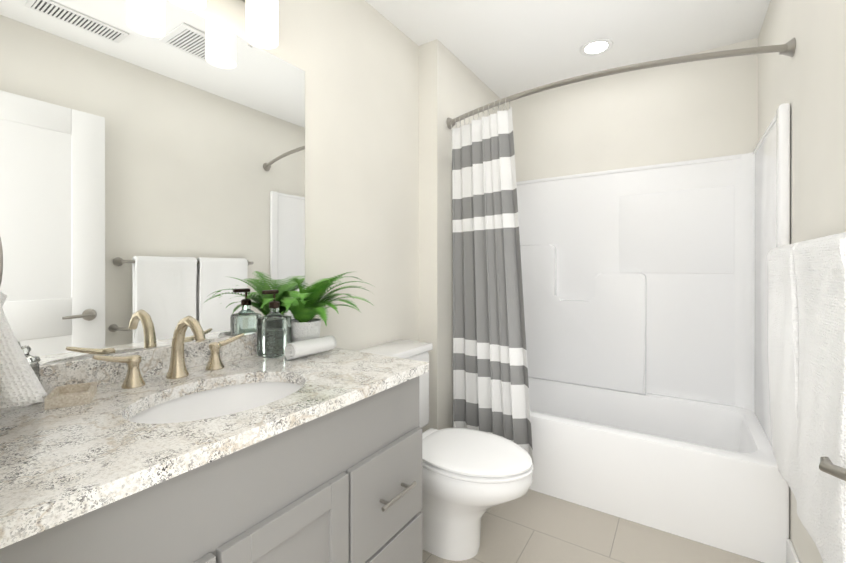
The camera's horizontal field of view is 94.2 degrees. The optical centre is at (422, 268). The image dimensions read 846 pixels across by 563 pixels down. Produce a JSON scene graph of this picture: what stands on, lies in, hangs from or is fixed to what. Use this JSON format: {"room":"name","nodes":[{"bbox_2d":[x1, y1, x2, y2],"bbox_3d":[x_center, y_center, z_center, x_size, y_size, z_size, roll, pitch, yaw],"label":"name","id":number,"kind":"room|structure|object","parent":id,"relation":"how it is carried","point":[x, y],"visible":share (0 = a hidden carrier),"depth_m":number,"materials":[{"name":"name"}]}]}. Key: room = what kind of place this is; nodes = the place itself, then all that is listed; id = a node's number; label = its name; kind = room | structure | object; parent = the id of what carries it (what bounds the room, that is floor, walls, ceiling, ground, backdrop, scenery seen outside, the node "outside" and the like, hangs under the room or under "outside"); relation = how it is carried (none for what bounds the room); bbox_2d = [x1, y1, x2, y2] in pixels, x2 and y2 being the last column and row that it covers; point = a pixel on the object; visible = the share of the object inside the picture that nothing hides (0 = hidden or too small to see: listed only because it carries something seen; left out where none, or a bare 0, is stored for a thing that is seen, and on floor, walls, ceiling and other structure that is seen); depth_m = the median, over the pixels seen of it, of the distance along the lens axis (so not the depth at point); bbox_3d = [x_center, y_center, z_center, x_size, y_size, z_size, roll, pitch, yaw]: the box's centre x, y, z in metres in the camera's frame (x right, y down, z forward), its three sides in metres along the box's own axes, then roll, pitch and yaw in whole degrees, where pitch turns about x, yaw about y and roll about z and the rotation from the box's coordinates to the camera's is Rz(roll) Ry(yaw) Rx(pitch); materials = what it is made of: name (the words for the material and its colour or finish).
{"room":"bathroom","nodes":[
{"label":"bathroom","id":0,"kind":"room"},
{"bbox_2d":[189,0,418,350],"bbox_3d":[-0.751,-0.055,1.240,0.100,2.440,2.500,0,0,33],"label":"wall","id":1,"kind":"structure","parent":0,"point":[357,61],"depth_m":1.83,"materials":[{"name":"paint"}]},
{"bbox_2d":[0,0,304,364],"bbox_3d":[-0.750,-0.283,1.142,0.008,1.016,1.018,0,0,33],"label":"mirror","id":2,"kind":"object","parent":1,"relation":"attached to","point":[152,173],"visible":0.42,"depth_m":1.09,"materials":[{"name":"clear glass"}]},
{"bbox_2d":[169,0,278,48],"bbox_3d":[-0.679,-0.860,1.095,0.176,0.250,0.574,0,0,33],"label":"sconce","id":3,"kind":"object","parent":1,"relation":"attached to","point":[262,24],"visible":1,"depth_m":1.23,"materials":[{"name":"white glass"}]},
{"bbox_2d":[419,39,502,432],"bbox_3d":[0.248,-0.058,2.653,0.225,2.440,0.960,0,0,33],"label":"wall","id":4,"kind":"structure","parent":0,"point":[451,85],"depth_m":2.24,"materials":[{"name":"paint"}]},
{"bbox_2d":[365,0,770,98],"bbox_3d":[0.256,-1.300,1.211,1.815,0.050,3.560,0,0,33],"label":"ceiling","id":5,"kind":"structure","parent":0,"point":[502,49],"depth_m":2.11,"materials":[{"name":"white paint"}]},
{"bbox_2d":[580,38,612,55],"bbox_3d":[0.998,-1.273,2.268,0.178,0.007,0.178,0,0,33],"label":"recessed light","id":6,"kind":"object","parent":5,"relation":"in","point":[596,47],"visible":1,"depth_m":2.26,"materials":[{"name":"white"}]},
{"bbox_2d":[422,489,762,562],"bbox_3d":[0.256,1.190,1.216,1.815,0.050,3.560,0,0,33],"label":"floor","id":7,"kind":"structure","parent":0,"point":[530,526],"depth_m":1.68,"materials":[{"name":"tile"}]},
{"bbox_2d":[0,316,428,562],"bbox_3d":[-0.499,0.646,0.974,0.612,1.038,1.046,0,0,33],"label":"bathroom vanity","id":8,"kind":"object","parent":7,"relation":"on","point":[228,449],"visible":0.96,"depth_m":0.83,"materials":[{"name":"grey stone"}]},
{"bbox_2d":[0,237,46,414],"bbox_3d":[-0.796,0.102,0.697,0.389,0.397,0.138,0,0,33],"label":"towel stand","id":9,"kind":"object","parent":8,"relation":"on","point":[21,386],"visible":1,"depth_m":0.68,"materials":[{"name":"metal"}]},
{"bbox_2d":[0,303,46,414],"bbox_3d":[-0.771,0.171,0.727,0.380,0.213,0.061,0,0,33],"label":"towel","id":10,"kind":"object","parent":9,"relation":"hanging from","point":[20,387],"depth_m":0.67,"materials":[{"name":"white fabric"}]},
{"bbox_2d":[21,345,40,405],"bbox_3d":[-0.877,0.235,0.869,0.048,0.130,0.048,0,0,33],"label":"glass jar","id":11,"kind":"object","parent":8,"relation":"on","point":[33,361],"visible":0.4,"depth_m":0.87,"materials":[{"name":"clear"}]},
{"bbox_2d":[44,382,96,409],"bbox_3d":[-0.800,0.288,0.898,0.074,0.024,0.104,0,0,-33],"label":"soap dish","id":12,"kind":"object","parent":8,"relation":"on","point":[70,395],"visible":0.98,"depth_m":0.87,"materials":[{"name":"beige stone"}]},
{"bbox_2d":[92,316,243,388],"bbox_3d":[-0.638,0.213,1.065,0.160,0.173,0.385,0,0,33],"label":"faucet","id":13,"kind":"object","parent":8,"relation":"on","point":[178,376],"depth_m":1.07,"materials":[{"name":"gold metal"}]},
{"bbox_2d":[257,290,290,357],"bbox_3d":[-0.512,0.186,1.353,0.086,0.226,0.089,0,0,25],"label":"soap dispenser","id":14,"kind":"object","parent":8,"relation":"on","point":[273,332],"visible":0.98,"depth_m":1.32,"materials":[{"name":"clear glass"}]},
{"bbox_2d":[245,272,373,342],"bbox_3d":[-0.347,0.154,1.425,0.350,0.289,0.536,0,0,33],"label":"fern plant","id":15,"kind":"object","parent":8,"relation":"on","point":[304,306],"visible":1,"depth_m":1.40,"materials":[{"name":"green plant"}]},
{"bbox_2d":[284,335,335,359],"bbox_3d":[-0.381,0.269,1.345,0.055,0.057,0.180,0,0,33],"label":"rolled towel","id":16,"kind":"object","parent":8,"relation":"on","point":[298,349],"visible":1,"depth_m":1.31,"materials":[{"name":"white fabric"}]},
{"bbox_2d":[358,340,532,560],"bbox_3d":[0.063,0.770,1.672,0.789,0.788,0.516,0,0,33],"label":"toilet","id":17,"kind":"object","parent":7,"relation":"on","point":[470,477],"visible":0.5,"depth_m":1.56,"materials":[{"name":"white ceramic"}]},
{"bbox_2d":[453,103,789,562],"bbox_3d":[1.009,0.260,2.250,1.484,1.806,0.796,0,0,33],"label":"shower","id":18,"kind":"object","parent":7,"relation":"on","point":[645,293],"visible":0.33,"depth_m":2.28,"materials":[{"name":"white plastic"}]},
{"bbox_2d":[503,38,757,181],"bbox_3d":[1.204,-0.058,2.661,1.815,2.440,0.100,0,0,33],"label":"wall","id":19,"kind":"structure","parent":0,"point":[693,110],"depth_m":2.48,"materials":[{"name":"paint"}]},
{"bbox_2d":[758,0,845,562],"bbox_3d":[0.947,-0.054,0.702,0.100,2.440,3.460,0,0,33],"label":"wall","id":20,"kind":"structure","parent":0,"point":[807,81],"depth_m":1.30,"materials":[{"name":"paint"}]},
{"bbox_2d":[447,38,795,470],"bbox_3d":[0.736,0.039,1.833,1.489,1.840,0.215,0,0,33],"label":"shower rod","id":21,"kind":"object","parent":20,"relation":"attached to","point":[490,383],"visible":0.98,"depth_m":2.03,"materials":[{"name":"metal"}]},
{"bbox_2d":[452,107,533,470],"bbox_3d":[0.356,0.085,2.076,0.515,1.747,0.180,0,0,33],"label":"curtain","id":22,"kind":"object","parent":21,"relation":"hanging from","point":[491,384],"depth_m":2.04,"materials":[{"name":"grey fabric"}]},
{"bbox_2d":[787,539,799,562],"bbox_3d":[0.861,1.103,0.678,0.014,0.125,2.002,0,0,33],"label":"baseboard","id":23,"kind":"structure","parent":20,"relation":"attached to","point":[792,556],"depth_m":1.46,"materials":[{"name":"white"}]},
{"bbox_2d":[767,232,845,562],"bbox_3d":[1.022,0.285,1.012,0.110,0.720,0.894,0,0,33],"label":"towel bar","id":24,"kind":"object","parent":20,"relation":"attached to","point":[807,329],"visible":0.96,"depth_m":0.91,"materials":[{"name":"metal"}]},
{"bbox_2d":[767,241,802,500],"bbox_3d":[1.111,0.278,1.184,0.071,0.705,0.356,0,0,33],"label":"towel","id":25,"kind":"object","parent":24,"relation":"hanging from","point":[783,322],"depth_m":1.15,"materials":[{"name":"white fabric"}]},
{"bbox_2d":[793,232,845,562],"bbox_3d":[0.905,0.286,0.868,0.072,0.720,0.360,0,0,33],"label":"towel","id":26,"kind":"object","parent":24,"relation":"hanging from","point":[820,263],"depth_m":0.84,"materials":[{"name":"white fabric"}]},
{"bbox_2d":[819,457,845,480],"bbox_3d":[0.775,0.361,0.661,0.053,0.047,0.155,0,0,-42],"label":"robe hook","id":27,"kind":"object","parent":20,"relation":"attached to","point":[827,465],"visible":1,"depth_m":0.70,"materials":[{"name":"silver metal"}]}
]}

